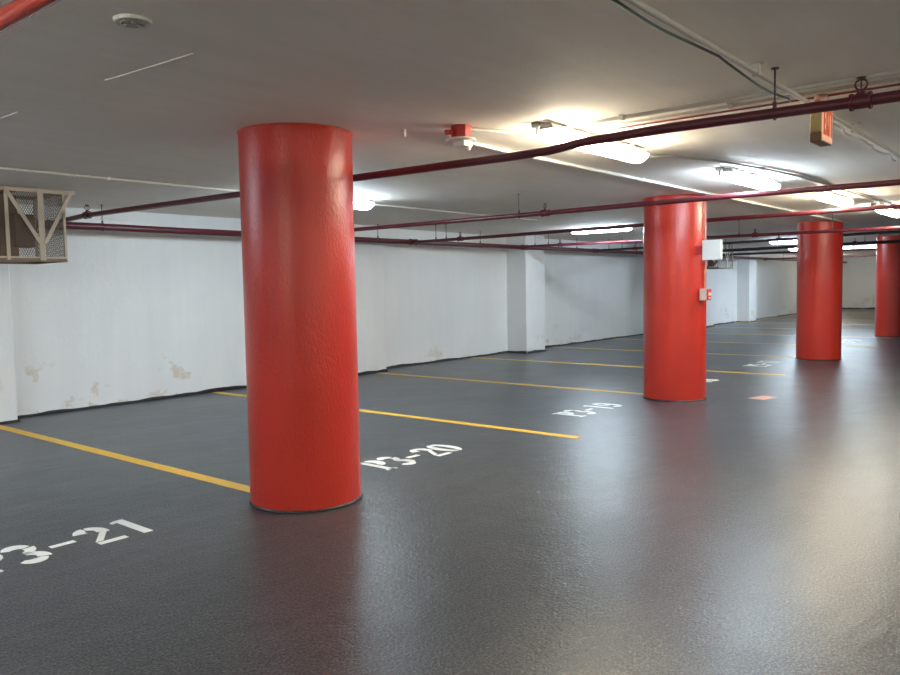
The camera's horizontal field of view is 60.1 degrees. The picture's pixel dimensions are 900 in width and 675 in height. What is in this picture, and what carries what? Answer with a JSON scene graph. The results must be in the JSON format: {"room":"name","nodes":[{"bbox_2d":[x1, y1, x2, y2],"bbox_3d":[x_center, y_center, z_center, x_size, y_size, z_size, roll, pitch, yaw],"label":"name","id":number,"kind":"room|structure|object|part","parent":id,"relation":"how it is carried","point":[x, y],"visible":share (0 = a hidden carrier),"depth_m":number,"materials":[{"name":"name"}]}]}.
{"room":"parking garage","nodes":[
{"label":"parking garage","id":0,"kind":"room"},
{"bbox_2d":[0,204,796,421],"bbox_3d":[3.851,-1.104,18.562,0.660,2.317,44.000,2,5,39],"label":"wall","id":1,"kind":"structure","parent":0,"point":[129,316],"depth_m":10.48,"materials":[{"name":"white paint"}]},
{"bbox_2d":[0,307,874,424],"bbox_3d":[9.397,0.218,14.088,14.580,0.072,43.600,2,5,39],"label":"trim","id":2,"kind":"structure","parent":1,"relation":"attached to","point":[219,389],"depth_m":10.65,"materials":[{"name":"black"}]},
{"bbox_2d":[0,309,899,674],"bbox_3d":[9.400,0.353,14.097,14.980,0.200,44.000,2,5,39],"label":"floor","id":3,"kind":"structure","parent":0,"point":[729,532],"depth_m":4.28,"materials":[{"name":"grey concrete"}]},
{"bbox_2d":[0,519,152,571],"bbox_3d":[-2.098,1.114,4.173,0.378,0.002,0.885,2,5,39],"label":"stall number","id":4,"kind":"object","parent":3,"relation":"on","point":[102,531],"visible":1,"depth_m":4.21,"materials":[{"name":"white paint"}]},
{"bbox_2d":[0,425,249,492],"bbox_3d":[-2.788,0.976,6.444,4.935,0.002,0.103,2,5,39],"label":"parking line","id":5,"kind":"object","parent":3,"relation":"on","point":[221,482],"visible":0.88,"depth_m":6.19,"materials":[{"name":"yellow paint"}]},
{"bbox_2d":[237,123,362,513],"bbox_3d":[-0.949,-0.119,4.960,0.722,2.316,0.722,2,5,39],"label":"round column","id":6,"kind":"structure","parent":3,"relation":"on","point":[296,179],"depth_m":4.67,"materials":[{"name":"red paint"}]},
{"bbox_2d":[212,392,579,438],"bbox_3d":[-0.994,0.803,8.577,5.505,0.002,0.103,2,5,39],"label":"parking line","id":7,"kind":"object","parent":3,"relation":"on","point":[361,410],"visible":0.62,"depth_m":7.64,"materials":[{"name":"yellow paint"}]},
{"bbox_2d":[360,445,461,470],"bbox_3d":[-0.287,0.946,6.215,0.378,0.002,0.951,2,5,39],"label":"stall number","id":8,"kind":"object","parent":3,"relation":"on","point":[431,447],"visible":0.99,"depth_m":6.16,"materials":[{"name":"white paint"}]},
{"bbox_2d":[380,373,643,394],"bbox_3d":[0.804,0.630,10.707,5.005,0.002,0.103,2,5,39],"label":"parking line","id":9,"kind":"object","parent":3,"relation":"on","point":[380,373],"visible":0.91,"depth_m":10.54,"materials":[{"name":"yellow paint"}]},
{"bbox_2d":[552,403,621,416],"bbox_3d":[1.499,0.772,8.362,0.378,0.002,0.947,2,5,39],"label":"stall number","id":10,"kind":"object","parent":3,"relation":"on","point":[567,412],"visible":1,"depth_m":8.30,"materials":[{"name":"white paint"}]},
{"bbox_2d":[473,357,784,375],"bbox_3d":[2.599,0.457,12.839,5.615,0.002,0.103,2,5,39],"label":"parking line","id":11,"kind":"object","parent":3,"relation":"on","point":[473,357],"visible":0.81,"depth_m":12.78,"materials":[{"name":"yellow paint"}]},
{"bbox_2d":[559,347,786,356],"bbox_3d":[4.327,0.281,15.026,5.495,0.002,0.103,2,5,39],"label":"parking line","id":12,"kind":"object","parent":3,"relation":"on","point":[559,347],"visible":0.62,"depth_m":15.04,"materials":[{"name":"yellow paint"}]},
{"bbox_2d":[643,194,706,401],"bbox_3d":[2.610,-0.452,9.039,0.722,2.316,0.722,2,5,39],"label":"round column","id":13,"kind":"structure","parent":3,"relation":"on","point":[674,315],"depth_m":8.75,"materials":[{"name":"red paint"}]},
{"bbox_2d":[704,195,705,288],"bbox_3d":[2.868,-1.074,8.746,0.023,1.046,0.021,2,5,39],"label":"conduit","id":14,"kind":"object","parent":13,"relation":"attached to","point":[704,195],"visible":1,"depth_m":8.73,"materials":[{"name":"red metal"}]},
{"bbox_2d":[699,289,711,299],"bbox_3d":[2.866,-0.482,8.721,0.107,0.130,0.105,2,5,39],"label":"station","id":15,"kind":"object","parent":13,"relation":"attached to","point":[704,294],"visible":1,"depth_m":8.69,"materials":[{"name":"beige plastic"}]},
{"bbox_3d":[2.896,-0.481,8.696,0.016,0.124,0.105,2,5,39],"label":"plate","id":16,"kind":"part","parent":15,"relation":"part of","materials":[{"name":"red plastic"}]},
{"bbox_2d":[695,239,722,259],"bbox_3d":[2.838,-0.965,8.593,0.339,0.218,0.068,2,5,39],"label":"wall box","id":17,"kind":"object","parent":13,"relation":"attached to","point":[710,249],"visible":1,"depth_m":8.53,"materials":[{"name":"white plastic"}]},
{"bbox_2d":[631,339,878,347],"bbox_3d":[6.206,0.111,17.089,5.765,0.002,0.103,2,5,39],"label":"parking line","id":18,"kind":"object","parent":3,"relation":"on","point":[631,339],"visible":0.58,"depth_m":16.68,"materials":[{"name":"yellow paint"}]},
{"bbox_2d":[743,361,773,366],"bbox_3d":[5.094,0.426,12.628,0.378,0.002,0.926,2,5,39],"label":"stall number","id":19,"kind":"object","parent":3,"relation":"on","point":[764,363],"visible":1,"depth_m":12.51,"materials":[{"name":"white paint"}]},
{"bbox_2d":[750,396,777,399],"bbox_3d":[3.609,0.695,8.966,0.300,0.002,0.200,-4,5,-36],"label":"floor marking","id":20,"kind":"object","parent":3,"relation":"on","point":[757,397],"depth_m":8.96,"materials":[{"name":"white paint"}]},
{"bbox_2d":[708,333,879,337],"bbox_3d":[7.896,-0.066,19.308,5.545,0.002,0.103,2,5,39],"label":"parking line","id":21,"kind":"object","parent":3,"relation":"on","point":[708,333],"visible":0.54,"depth_m":19.47,"materials":[{"name":"yellow paint"}]},
{"bbox_2d":[795,220,842,360],"bbox_3d":[6.272,-0.793,13.212,0.722,2.316,0.722,2,5,39],"label":"round column","id":22,"kind":"structure","parent":3,"relation":"on","point":[820,255],"depth_m":12.93,"materials":[{"name":"red paint"}]},
{"bbox_2d":[874,235,899,336],"bbox_3d":[10.295,-1.187,18.082,0.722,2.316,0.722,2,5,39],"label":"round column","id":23,"kind":"structure","parent":3,"relation":"on","point":[887,293],"depth_m":17.85,"materials":[{"name":"red paint"}]},
{"bbox_2d":[0,0,899,257],"bbox_3d":[9.354,-2.173,13.930,14.980,0.270,44.000,2,5,39],"label":"ceiling","id":24,"kind":"structure","parent":0,"point":[82,92],"depth_m":3.97,"materials":[{"name":"paint"}]},
{"bbox_2d":[0,190,34,255],"bbox_3d":[-4.152,-1.053,7.203,0.569,0.620,0.513,2,5,39],"label":"exhaust fan","id":25,"kind":"object","parent":24,"relation":"attached to","point":[1,200],"visible":0.37,"depth_m":7.22,"materials":[{"name":"brown metal"}]},
{"bbox_2d":[0,0,60,33],"bbox_3d":[-0.530,-0.939,1.597,13.900,0.251,0.083,2,5,39],"label":"pipe","id":26,"kind":"object","parent":24,"relation":"hanging from","point":[15,12],"visible":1,"depth_m":2.10,"materials":[{"name":"red metal"}]},
{"bbox_2d":[0,185,74,263],"bbox_3d":[-4.096,-1.035,7.263,0.662,0.669,0.920,2,5,39],"label":"wire cage","id":27,"kind":"object","parent":24,"relation":"hanging from","point":[41,239],"visible":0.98,"depth_m":7.17,"materials":[{"name":"beige metal"}]},
{"bbox_3d":[-3.950,-1.023,6.936,0.010,0.654,0.030,2,5,39],"label":"post","id":28,"kind":"part","parent":27,"relation":"part of","materials":[{"name":"beige wood"}]},
{"bbox_3d":[-4.365,-1.042,7.433,0.002,0.641,0.782,2,5,39],"label":"panel","id":29,"kind":"part","parent":27,"relation":"part of","materials":[{"name":"brown metal"}]},
{"bbox_3d":[-3.867,-0.725,7.060,0.006,0.022,0.760,2,5,39],"label":"rail","id":30,"kind":"part","parent":27,"relation":"part of","materials":[{"name":"beige metal"}]},
{"bbox_3d":[-4.120,-0.714,7.257,0.650,0.030,0.810,2,5,39],"label":"frame","id":31,"kind":"part","parent":27,"relation":"part of","materials":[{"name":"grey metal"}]},
{"bbox_3d":[-4.117,-1.073,7.732,0.020,0.654,0.020,2,5,39],"label":"corner post","id":32,"kind":"part","parent":27,"relation":"part of","materials":[{"name":"beige metal"}]},
{"bbox_3d":[-4.101,-1.349,7.242,0.640,0.036,0.920,2,5,39],"label":"rail","id":33,"kind":"part","parent":27,"relation":"part of","materials":[{"name":"beige metal"}]},
{"bbox_3d":[-3.762,-1.040,7.162,0.008,0.658,0.052,2,5,39],"label":"post","id":34,"kind":"part","parent":27,"relation":"part of","materials":[{"name":"beige wood"}]},
{"bbox_3d":[-3.878,-1.057,7.536,0.622,0.641,0.002,2,5,39],"label":"panel","id":35,"kind":"part","parent":27,"relation":"part of","materials":[{"name":"grey metal"}]},
{"bbox_3d":[-3.639,-1.056,7.339,0.020,0.654,0.020,2,5,39],"label":"corner post","id":36,"kind":"part","parent":27,"relation":"part of","materials":[{"name":"beige wood"}]},
{"bbox_2d":[0,167,538,220],"bbox_3d":[-2.303,-1.394,7.247,0.062,0.026,11.400,2,5,39],"label":"conduit","id":37,"kind":"object","parent":24,"relation":"attached to","point":[4,168],"visible":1,"depth_m":6.91,"materials":[{"name":"white metal"}]},
{"bbox_2d":[353,198,374,209],"bbox_3d":[-1.273,-1.419,8.072,0.123,0.121,1.290,2,5,39],"label":"ceiling light","id":38,"kind":"object","parent":24,"relation":"attached to","point":[359,204],"visible":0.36,"depth_m":8.40,"materials":[{"name":"grey plastic"}]},
{"bbox_2d":[354,202,373,209],"bbox_3d":[-1.273,-1.392,8.073,0.123,0.068,1.268,2,5,39],"label":"diffuser","id":39,"kind":"object","parent":38,"relation":"attached to","point":[357,205],"depth_m":8.41,"materials":[{"name":"white plastic"}]},
{"bbox_2d":[37,205,846,262],"bbox_3d":[3.998,-2.089,18.114,0.146,0.296,43.180,2,5,39],"label":"pipe","id":40,"kind":"object","parent":24,"relation":"hanging from","point":[101,226],"visible":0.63,"depth_m":11.69,"materials":[{"name":"red metal"}]},
{"bbox_2d":[444,124,475,150],"bbox_3d":[0.064,-1.207,4.715,0.188,0.150,0.199,2,5,39],"label":"fire alarm strobe","id":41,"kind":"object","parent":24,"relation":"attached to","point":[460,134],"visible":1,"depth_m":4.67,"materials":[{"name":"red"}]},
{"bbox_2d":[58,67,899,223],"bbox_3d":[1.249,-1.111,3.752,13.901,0.255,0.075,2,5,39],"label":"pipe","id":42,"kind":"object","parent":24,"relation":"hanging from","point":[861,99],"visible":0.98,"depth_m":4.01,"materials":[{"name":"red metal"}]},
{"bbox_3d":[1.485,-1.145,3.554,0.036,0.169,0.036,2,5,39],"label":"hanger rod","id":43,"kind":"part","parent":42,"relation":"part of","materials":[{"name":"grey metal"}]},
{"bbox_2d":[531,122,593,143],"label":"ceiling light","id":44,"kind":"object","parent":24,"relation":"attached to","point":[558,134],"depth_m":4.64,"materials":[{"name":"grey plastic"}]},
{"bbox_2d":[572,228,630,233],"bbox_3d":[2.616,-1.862,13.478,1.160,0.088,0.060,2,5,39],"label":"ceiling light","id":45,"kind":"object","parent":24,"relation":"attached to","point":[622,229],"visible":0.59,"depth_m":13.43,"materials":[{"name":"grey plastic"}]},
{"bbox_2d":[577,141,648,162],"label":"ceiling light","id":46,"kind":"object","parent":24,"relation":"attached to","point":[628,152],"depth_m":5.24,"materials":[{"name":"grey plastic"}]},
{"bbox_2d":[354,179,899,231],"bbox_3d":[3.284,-1.298,6.215,13.900,0.281,0.075,2,5,39],"label":"pipe","id":47,"kind":"object","parent":24,"relation":"hanging from","point":[545,212],"visible":0.98,"depth_m":7.32,"materials":[{"name":"red metal"}]},
{"bbox_2d":[448,135,847,222],"bbox_3d":[3.331,-1.607,9.007,0.176,0.032,10.704,2,5,39],"label":"conduit","id":48,"kind":"object","parent":24,"relation":"attached to","point":[474,143],"visible":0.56,"depth_m":6.91,"materials":[{"name":"white metal"}]},
{"bbox_2d":[417,204,899,242],"bbox_3d":[4.841,-1.449,8.100,13.900,0.282,0.075,2,5,39],"label":"pipe","id":49,"kind":"object","parent":24,"relation":"hanging from","point":[894,206],"visible":1,"depth_m":9.45,"materials":[{"name":"red metal"}]},
{"bbox_2d":[471,69,899,134],"bbox_3d":[3.891,-1.149,1.890,9.460,0.030,0.408,2,5,39],"label":"conduit","id":50,"kind":"object","parent":24,"relation":"attached to","point":[621,117],"visible":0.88,"depth_m":4.18,"materials":[{"name":"beige metal"}]},
{"bbox_2d":[611,0,791,102],"bbox_3d":[0.094,-1.071,2.007,0.036,0.055,5.341,2,5,39],"label":"electrical cable","id":51,"kind":"object","parent":24,"relation":"attached to","point":[618,2],"visible":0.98,"depth_m":3.01,"materials":[{"name":"grey plastic"}]},
{"bbox_2d":[707,260,718,266],"bbox_3d":[6.501,-2.051,19.316,0.560,0.605,0.513,2,5,39],"label":"exhaust fan","id":52,"kind":"object","parent":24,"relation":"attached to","point":[714,263],"visible":0.17,"depth_m":19.26,"materials":[{"name":"brown"}]},
{"bbox_2d":[528,214,899,247],"bbox_3d":[6.875,-1.646,10.563,13.900,0.286,0.075,2,5,39],"label":"pipe","id":53,"kind":"object","parent":24,"relation":"hanging from","point":[832,230],"visible":0.96,"depth_m":12.25,"materials":[{"name":"red metal"}]},
{"bbox_2d":[706,244,732,268],"bbox_3d":[6.580,-2.038,19.403,0.662,0.649,1.140,2,5,39],"label":"wire cage","id":54,"kind":"object","parent":24,"relation":"hanging from","point":[727,255],"visible":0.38,"depth_m":19.22,"materials":[{"name":"grey metal"}]},
{"bbox_3d":[6.556,-1.727,19.396,0.650,0.030,1.030,2,5,39],"label":"frame","id":55,"kind":"part","parent":54,"relation":"part of","materials":[{"name":"grey metal"}]},
{"bbox_3d":[6.790,-2.028,19.179,0.002,0.621,1.002,2,5,39],"label":"panel","id":56,"kind":"part","parent":54,"relation":"part of","materials":[{"name":"grey metal"}]},
{"bbox_2d":[585,77,899,130],"bbox_3d":[4.292,-1.163,1.975,8.950,0.026,0.062,2,5,39],"label":"conduit","id":57,"kind":"object","parent":24,"relation":"attached to","point":[730,105],"visible":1,"depth_m":4.21,"materials":[{"name":"beige metal"}]},
{"bbox_2d":[715,167,780,189],"bbox_3d":[2.729,-1.424,7.062,0.162,0.121,1.295,2,5,39],"label":"ceiling light","id":58,"kind":"object","parent":24,"relation":"attached to","point":[736,175],"visible":0.97,"depth_m":6.81,"materials":[{"name":"grey plastic"}]},
{"bbox_2d":[599,230,899,250],"bbox_3d":[8.654,-1.829,12.717,13.900,0.269,0.074,2,5,39],"label":"pipe","id":59,"kind":"object","parent":24,"relation":"hanging from","point":[635,247],"visible":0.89,"depth_m":14.79,"materials":[{"name":"metal"}]},
{"bbox_2d":[618,83,899,128],"bbox_3d":[4.445,-1.177,2.042,8.800,0.011,0.022,2,5,39],"label":"electrical cable","id":60,"kind":"object","parent":24,"relation":"attached to","point":[898,84],"visible":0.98,"depth_m":4.33,"materials":[{"name":"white plastic"}]},
{"bbox_2d":[625,0,899,157],"bbox_3d":[3.216,-1.375,5.680,0.073,0.053,15.000,2,5,40],"label":"conduit","id":61,"kind":"object","parent":24,"relation":"attached to","point":[755,69],"visible":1,"depth_m":3.28,"materials":[{"name":"beige metal"}]},
{"bbox_2d":[648,154,892,204],"bbox_3d":[4.471,-1.606,8.729,0.383,0.040,8.682,3,5,44],"label":"conduit","id":62,"kind":"object","parent":24,"relation":"attached to","point":[650,155],"visible":0.76,"depth_m":6.54,"materials":[{"name":"beige metal"}]},
{"bbox_2d":[770,240,796,244],"bbox_3d":[8.109,-2.253,18.136,1.260,0.118,0.118,2,5,39],"label":"ceiling light","id":63,"kind":"object","parent":24,"relation":"attached to","point":[784,241],"visible":0.27,"depth_m":18.27,"materials":[{"name":"grey plastic"}]},
{"bbox_2d":[722,245,875,255],"bbox_3d":[12.341,-2.178,17.180,13.900,0.293,0.092,2,5,39],"label":"pipe","id":64,"kind":"object","parent":24,"relation":"hanging from","point":[850,249],"visible":0.41,"depth_m":20.24,"materials":[{"name":"metal"}]},
{"bbox_2d":[723,239,899,251],"bbox_3d":[10.371,-1.980,14.795,13.900,0.304,0.104,2,5,39],"label":"pipe","id":65,"kind":"object","parent":24,"relation":"hanging from","point":[853,243],"visible":0.68,"depth_m":17.11,"materials":[{"name":"metal"}]},
{"bbox_2d":[810,94,832,146],"bbox_3d":[1.958,-1.149,4.099,0.073,0.252,0.202,2,5,39],"label":"exit sign","id":66,"kind":"object","parent":24,"relation":"hanging from","point":[820,123],"visible":0.74,"depth_m":4.04,"materials":[{"name":"brown plastic"}]},
{"bbox_3d":[1.980,-1.124,4.083,0.006,0.192,0.192,2,5,39],"label":"panel","id":67,"kind":"part","parent":66,"relation":"part of","materials":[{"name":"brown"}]},
{"bbox_2d":[768,254,875,259],"bbox_3d":[16.027,-2.544,21.643,13.900,0.284,0.075,2,5,39],"label":"pipe","id":68,"kind":"object","parent":24,"relation":"hanging from","point":[871,254],"visible":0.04,"depth_m":24.55,"materials":[{"name":"red metal"}]},
{"bbox_2d":[811,191,852,206],"bbox_3d":[4.330,-1.567,8.795,0.162,0.121,1.295,2,5,39],"label":"ceiling light","id":69,"kind":"object","parent":24,"relation":"attached to","point":[825,196],"visible":0.96,"depth_m":8.58,"materials":[{"name":"grey plastic"}]},
{"bbox_2d":[843,246,875,248],"bbox_3d":[11.779,-2.659,23.324,2.310,0.124,0.188,2,5,39],"label":"ceiling light","id":70,"kind":"object","parent":24,"relation":"attached to","point":[860,246],"visible":0.12,"depth_m":22.96,"materials":[{"name":"white plastic"}]},
{"bbox_2d":[832,122,895,161],"bbox_3d":[2.779,-1.346,5.276,0.049,0.032,2.582,2,5,39],"label":"electrical cable","id":71,"kind":"object","parent":24,"relation":"attached to","point":[833,123],"visible":0.81,"depth_m":5.29,"materials":[{"name":"white plastic"}]},
{"bbox_2d":[870,203,899,217],"bbox_3d":[5.905,-1.708,10.498,0.162,0.121,1.295,2,5,39],"label":"ceiling light","id":72,"kind":"object","parent":24,"relation":"attached to","point":[895,213],"visible":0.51,"depth_m":10.31,"materials":[{"name":"grey plastic"}]},
{"bbox_2d":[875,209,899,217],"bbox_3d":[5.922,-1.681,10.489,0.123,0.068,1.268,2,5,39],"label":"diffuser","id":73,"kind":"object","parent":72,"relation":"attached to","point":[895,213],"depth_m":10.40,"materials":[{"name":"white plastic"}]},
{"bbox_2d":[842,257,875,307],"bbox_3d":[23.374,-2.262,30.802,14.780,2.317,0.200,2,5,39],"label":"wall","id":74,"kind":"structure","parent":0,"point":[859,273],"depth_m":34.83,"materials":[{"name":"paint"}]}
]}

